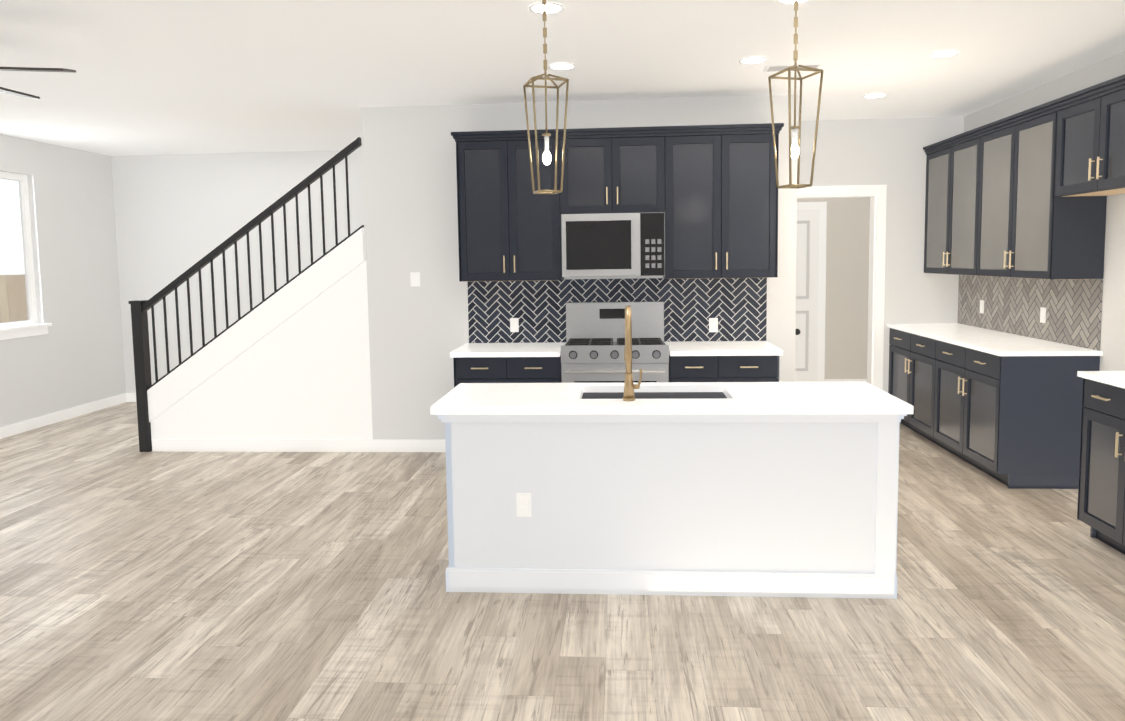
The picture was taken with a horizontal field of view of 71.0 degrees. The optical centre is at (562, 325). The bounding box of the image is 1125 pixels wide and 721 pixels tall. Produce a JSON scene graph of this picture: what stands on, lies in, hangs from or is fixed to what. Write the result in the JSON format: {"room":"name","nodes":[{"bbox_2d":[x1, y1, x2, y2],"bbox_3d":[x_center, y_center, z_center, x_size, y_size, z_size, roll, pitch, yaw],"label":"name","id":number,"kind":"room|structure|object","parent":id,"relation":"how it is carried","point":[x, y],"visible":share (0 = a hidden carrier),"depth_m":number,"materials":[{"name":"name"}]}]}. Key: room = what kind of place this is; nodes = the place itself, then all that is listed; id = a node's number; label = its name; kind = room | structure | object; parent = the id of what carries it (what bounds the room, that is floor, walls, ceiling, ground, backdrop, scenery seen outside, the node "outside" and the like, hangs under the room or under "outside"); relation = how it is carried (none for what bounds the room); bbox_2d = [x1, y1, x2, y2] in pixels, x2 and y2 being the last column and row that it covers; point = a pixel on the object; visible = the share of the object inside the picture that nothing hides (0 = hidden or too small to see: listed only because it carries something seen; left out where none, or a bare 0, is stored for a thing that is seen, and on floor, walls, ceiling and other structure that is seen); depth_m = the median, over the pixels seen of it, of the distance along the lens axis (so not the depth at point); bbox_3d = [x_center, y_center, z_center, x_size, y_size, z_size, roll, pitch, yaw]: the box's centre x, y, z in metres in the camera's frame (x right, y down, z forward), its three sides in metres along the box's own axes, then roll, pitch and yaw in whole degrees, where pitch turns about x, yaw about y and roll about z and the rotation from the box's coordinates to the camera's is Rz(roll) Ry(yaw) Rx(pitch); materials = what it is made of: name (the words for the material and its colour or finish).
{"room":"kitchen","nodes":[
{"label":"kitchen","id":0,"kind":"room"},
{"bbox_2d":[0,134,125,426],"bbox_3d":[-5.468,-0.198,5.357,0.120,2.840,7.850,-1,5,4],"label":"wall","id":1,"kind":"structure","parent":0,"point":[74,357],"depth_m":8.27,"materials":[{"name":"paint"}]},
{"bbox_2d":[0,171,51,339],"bbox_3d":[-5.294,-0.667,7.427,0.155,1.585,1.020,-1,5,4],"label":"window","id":2,"kind":"structure","parent":1,"relation":"in","point":[18,312],"depth_m":7.69,"materials":[{"name":"clear glass"}]},
{"bbox_2d":[0,393,127,438],"bbox_3d":[-5.380,1.163,5.469,0.014,0.105,7.610,-1,5,4],"label":"baseboard","id":3,"kind":"structure","parent":1,"relation":"attached to","point":[23,426],"depth_m":8.14,"materials":[{"name":"white wood"}]},
{"bbox_2d":[111,150,364,392],"bbox_3d":[-1.671,-0.562,8.943,7.180,2.840,0.120,-1,5,4],"label":"wall","id":4,"kind":"structure","parent":0,"point":[177,215],"depth_m":9.00,"materials":[{"name":"paint"}]},
{"bbox_2d":[128,393,135,401],"bbox_3d":[-3.256,0.820,9.109,3.670,0.105,0.014,-1,5,4],"label":"baseboard","id":5,"kind":"structure","parent":4,"relation":"attached to","point":[131,396],"depth_m":9.23,"materials":[{"name":"white wood"}]},
{"bbox_2d":[150,95,797,439],"bbox_3d":[-0.842,-0.368,6.525,5.420,2.840,0.120,-1,5,4],"label":"wall","id":6,"kind":"structure","parent":0,"point":[418,334],"depth_m":6.51,"materials":[{"name":"paint"}]},
{"bbox_2d":[152,439,445,451],"bbox_3d":[-2.158,1.012,6.672,2.730,0.105,0.014,-1,5,4],"label":"baseboard","id":7,"kind":"structure","parent":6,"relation":"attached to","point":[301,445],"depth_m":6.67,"materials":[{"name":"white wood"}]},
{"bbox_2d":[410,272,419,286],"bbox_3d":[-1.211,-0.383,6.484,0.080,0.116,0.009,-1,5,4],"label":"switch plate","id":8,"kind":"object","parent":6,"relation":"attached to","point":[414,278],"visible":1,"depth_m":6.48,"materials":[{"name":"white plastic"}]},
{"bbox_2d":[451,123,783,281],"bbox_3d":[0.413,-0.935,6.142,2.494,1.141,0.360,-1,5,4],"label":"upper cabinet","id":9,"kind":"object","parent":6,"relation":"attached to","point":[711,191],"visible":0.96,"depth_m":5.99,"materials":[{"name":"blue wood"}]},
{"bbox_2d":[561,212,664,276],"bbox_3d":[0.393,-0.625,6.120,0.777,0.477,0.458,-1,5,4],"label":"over-the-range microwave","id":10,"kind":"object","parent":9,"relation":"attached to","point":[612,244],"visible":1,"depth_m":5.93,"materials":[{"name":"silver metal"}]},
{"bbox_2d":[0,402,1124,720],"bbox_3d":[-1.010,1.361,3.587,9.600,0.100,12.800,-1,5,4],"label":"floor","id":11,"kind":"structure","parent":0,"point":[136,584],"depth_m":3.53,"materials":[{"name":"brown wood"}]},
{"bbox_2d":[128,137,365,451],"bbox_3d":[-2.611,-0.277,7.143,2.040,2.605,1.160,-1,5,4],"label":"staircase","id":12,"kind":"structure","parent":11,"relation":"on","point":[337,262],"depth_m":6.61,"materials":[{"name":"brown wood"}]},
{"bbox_2d":[453,358,561,387],"bbox_3d":[-0.387,0.639,6.201,0.799,0.876,0.628,-1,5,4],"label":"base cabinet","id":13,"kind":"object","parent":11,"relation":"on","point":[466,370],"depth_m":5.86,"materials":[{"name":"blue wood"}]},
{"bbox_2d":[450,342,565,357],"bbox_3d":[-0.404,0.185,6.151,0.818,0.038,0.653,-1,5,4],"label":"countertop","id":14,"kind":"structure","parent":13,"relation":"on","point":[472,349],"depth_m":5.94,"materials":[{"name":"white stone"}]},
{"bbox_2d":[561,301,668,382],"bbox_3d":[0.405,0.455,6.066,0.784,1.240,0.728,-1,5,4],"label":"range","id":15,"kind":"object","parent":11,"relation":"on","point":[592,350],"visible":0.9,"depth_m":5.92,"materials":[{"name":"silver metal"}]},
{"bbox_2d":[431,386,906,598],"bbox_3d":[0.509,0.809,3.999,2.160,0.884,0.650,-1,5,4],"label":"kitchen island","id":16,"kind":"object","parent":11,"relation":"on","point":[765,489],"depth_m":3.71,"materials":[{"name":"white wood"}]},
{"bbox_2d":[430,382,913,413],"bbox_3d":[0.503,0.357,3.966,2.200,0.038,0.700,-1,5,4],"label":"island countertop","id":17,"kind":"structure","parent":16,"relation":"on","point":[745,397],"depth_m":3.76,"materials":[{"name":"white stone"}]},
{"bbox_2d":[623,305,642,400],"bbox_3d":[0.342,0.122,3.875,0.096,0.449,0.288,-1,5,4],"label":"faucet","id":18,"kind":"object","parent":17,"relation":"on","point":[629,386],"visible":1,"depth_m":3.76,"materials":[{"name":"gold metal"}]},
{"bbox_2d":[669,350,729,381],"bbox_3d":[1.017,0.626,6.100,0.409,0.876,0.628,-1,5,4],"label":"base cabinet","id":19,"kind":"object","parent":11,"relation":"on","point":[680,369],"depth_m":5.76,"materials":[{"name":"blue wood"}]},
{"bbox_2d":[666,342,781,357],"bbox_3d":[1.208,0.170,6.034,0.808,0.038,0.653,-1,5,4],"label":"countertop","id":20,"kind":"structure","parent":19,"relation":"on","point":[677,349],"depth_m":5.76,"materials":[{"name":"white stone"}]},
{"bbox_2d":[730,358,779,381],"bbox_3d":[1.350,0.623,6.075,0.502,0.876,0.628,-1,5,4],"label":"base cabinet","id":21,"kind":"object","parent":11,"relation":"on","point":[741,369],"depth_m":5.73,"materials":[{"name":"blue wood"}]},
{"bbox_2d":[888,327,930,437],"bbox_3d":[3.367,0.508,6.891,0.628,0.906,1.159,-1,5,4],"label":"base cabinet","id":22,"kind":"object","parent":11,"relation":"on","point":[909,355],"depth_m":6.90,"materials":[{"name":"blue wood"}]},
{"bbox_2d":[927,339,1102,488],"bbox_3d":[3.293,0.597,5.859,0.628,0.906,1.162,-1,5,4],"label":"base cabinet","id":23,"kind":"object","parent":11,"relation":"on","point":[1007,382],"depth_m":5.31,"materials":[{"name":"blue wood"}]},
{"bbox_2d":[887,323,1102,354],"bbox_3d":[3.310,0.088,6.321,0.653,0.030,2.227,-1,5,4],"label":"countertop","id":24,"kind":"structure","parent":23,"relation":"on","point":[983,339],"depth_m":5.93,"materials":[{"name":"white stone"}]},
{"bbox_2d":[1075,379,1124,554],"bbox_3d":[3.157,0.762,3.961,0.628,0.906,0.801,-1,5,4],"label":"base cabinet","id":25,"kind":"object","parent":11,"relation":"on","point":[1100,417],"depth_m":4.20,"materials":[{"name":"blue wood"}]},
{"bbox_2d":[1075,371,1124,390],"bbox_3d":[3.122,0.315,3.704,0.653,0.030,1.259,-1,5,4],"label":"countertop","id":26,"kind":"structure","parent":25,"relation":"on","point":[1112,378],"depth_m":4.18,"materials":[{"name":"white stone"}]},
{"bbox_2d":[0,0,1124,155],"bbox_3d":[-1.054,-1.568,3.337,9.600,0.100,12.800,-1,5,4],"label":"ceiling","id":27,"kind":"structure","parent":0,"point":[160,77],"depth_m":4.90,"materials":[{"name":"paint"}]},
{"bbox_2d":[0,67,75,98],"bbox_3d":[-3.139,-1.197,3.846,1.394,0.661,1.355,-1,5,4],"label":"ceiling fan","id":28,"kind":"object","parent":27,"relation":"hanging from","point":[10,91],"visible":1,"depth_m":3.91,"materials":[{"name":"brown metal"}]},
{"bbox_2d":[523,0,568,193],"bbox_3d":[-0.077,-1.085,3.621,0.175,0.939,0.175,-2,5,-16],"label":"pendant light","id":29,"kind":"object","parent":27,"relation":"hanging from","point":[546,155],"visible":1,"depth_m":3.62,"materials":[{"name":"brown metal"}]},
{"bbox_2d":[529,2,563,13],"bbox_3d":[-0.079,-1.579,3.920,0.176,0.005,0.176,-1,5,4],"label":"recessed light","id":30,"kind":"object","parent":27,"relation":"in","point":[550,8],"visible":0.92,"depth_m":3.92,"materials":[{"name":"white plastic"}]},
{"bbox_2d":[548,63,574,69],"bbox_3d":[-0.004,-1.682,5.114,0.176,0.005,0.176,-1,5,4],"label":"recessed light","id":31,"kind":"object","parent":27,"relation":"in","point":[561,66],"visible":1,"depth_m":5.11,"materials":[{"name":"white plastic"}]},
{"bbox_2d":[739,56,766,63],"bbox_3d":[1.213,-1.693,5.025,0.176,0.005,0.176,-1,5,4],"label":"recessed light","id":32,"kind":"object","parent":27,"relation":"in","point":[753,60],"visible":0.98,"depth_m":5.03,"materials":[{"name":"white"}]},
{"bbox_2d":[776,0,809,3],"bbox_3d":[1.127,-1.589,3.823,0.176,0.005,0.176,-1,5,4],"label":"recessed light","id":33,"kind":"object","parent":27,"relation":"in","point":[788,1],"visible":0.85,"depth_m":3.87,"materials":[{"name":"white plastic"}]},
{"bbox_2d":[763,64,822,71],"bbox_3d":[1.529,-1.715,5.242,0.360,0.008,0.160,-1,5,4],"label":"ceiling vent","id":34,"kind":"object","parent":27,"relation":"in","point":[772,68],"visible":0.62,"depth_m":5.21,"materials":[{"name":"white plastic"}]},
{"bbox_2d":[768,0,822,188],"bbox_3d":[1.039,-1.093,3.520,0.175,0.939,0.175,-2,5,-16],"label":"pendant light","id":35,"kind":"object","parent":27,"relation":"hanging from","point":[794,150],"visible":1,"depth_m":3.52,"materials":[{"name":"brown metal"}]},
{"bbox_2d":[863,93,886,97],"bbox_3d":[2.461,-1.813,6.213,0.176,0.005,0.176,-1,5,4],"label":"recessed light","id":36,"kind":"object","parent":27,"relation":"in","point":[876,95],"visible":0.96,"depth_m":6.20,"materials":[{"name":"white"}]},
{"bbox_2d":[929,50,959,57],"bbox_3d":[2.390,-1.703,4.940,0.176,0.005,0.176,-1,5,4],"label":"recessed light","id":37,"kind":"object","parent":27,"relation":"in","point":[943,53],"visible":0.98,"depth_m":4.93,"materials":[{"name":"white"}]},
{"bbox_2d":[797,197,869,381],"bbox_3d":[2.970,-0.674,9.425,1.770,2.840,0.120,-1,5,4],"label":"wall","id":38,"kind":"structure","parent":0,"point":[847,277],"depth_m":9.35,"materials":[{"name":"paint"}]},
{"bbox_2d":[795,209,819,381],"bbox_3d":[2.627,-0.310,9.360,0.816,2.120,0.116,-1,5,4],"label":"hall door","id":39,"kind":"structure","parent":38,"relation":"in","point":[807,290],"depth_m":9.36,"materials":[{"name":"white wood"}]},
{"bbox_2d":[797,202,826,381],"bbox_3d":[2.631,-0.353,9.407,0.990,2.215,0.017,-1,5,4],"label":"door frame","id":40,"kind":"structure","parent":38,"relation":"attached to","point":[822,206],"depth_m":9.35,"materials":[{"name":"white wood"}]},
{"bbox_2d":[825,379,866,381],"bbox_3d":[3.492,0.688,9.438,0.696,0.101,0.014,-1,5,4],"label":"baseboard","id":41,"kind":"structure","parent":38,"relation":"attached to","point":[845,380],"depth_m":9.43,"materials":[{"name":"white wood"}]},
{"bbox_2d":[797,116,963,392],"bbox_3d":[2.771,-0.505,7.492,1.890,2.840,0.120,-1,5,4],"label":"wall","id":42,"kind":"structure","parent":0,"point":[890,154],"depth_m":7.36,"materials":[{"name":"paint"}]},
{"bbox_2d":[797,185,886,389],"bbox_3d":[2.541,-0.202,7.533,0.990,2.235,0.153,-1,5,4],"label":"door frame","id":43,"kind":"structure","parent":42,"relation":"attached to","point":[876,288],"depth_m":7.41,"materials":[{"name":"white wood"}]},
{"bbox_2d":[964,51,1124,370],"bbox_3d":[3.473,-0.152,3.236,0.120,2.840,12.600,-1,5,4],"label":"wall","id":44,"kind":"structure","parent":0,"point":[1112,347],"depth_m":5.14,"materials":[{"name":"paint"}]},
{"bbox_2d":[924,134,974,274],"bbox_3d":[3.494,-1.003,6.754,0.328,1.114,1.152,-1,5,4],"label":"upper cabinet","id":45,"kind":"object","parent":44,"relation":"attached to","point":[950,167],"depth_m":6.79,"materials":[{"name":"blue wood"}]},
{"bbox_2d":[971,106,1106,279],"bbox_3d":[3.420,-0.913,5.714,0.328,1.114,1.153,-1,5,4],"label":"upper cabinet","id":46,"kind":"object","parent":44,"relation":"attached to","point":[1024,194],"depth_m":5.50,"materials":[{"name":"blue wood"}]},
{"bbox_2d":[1051,82,1124,197],"bbox_3d":[3.341,-1.092,4.658,0.328,0.574,0.930,-1,5,4],"label":"upper cabinet","id":47,"kind":"object","parent":44,"relation":"attached to","point":[1088,140],"depth_m":4.78,"materials":[{"name":"blue wood"}]}
]}

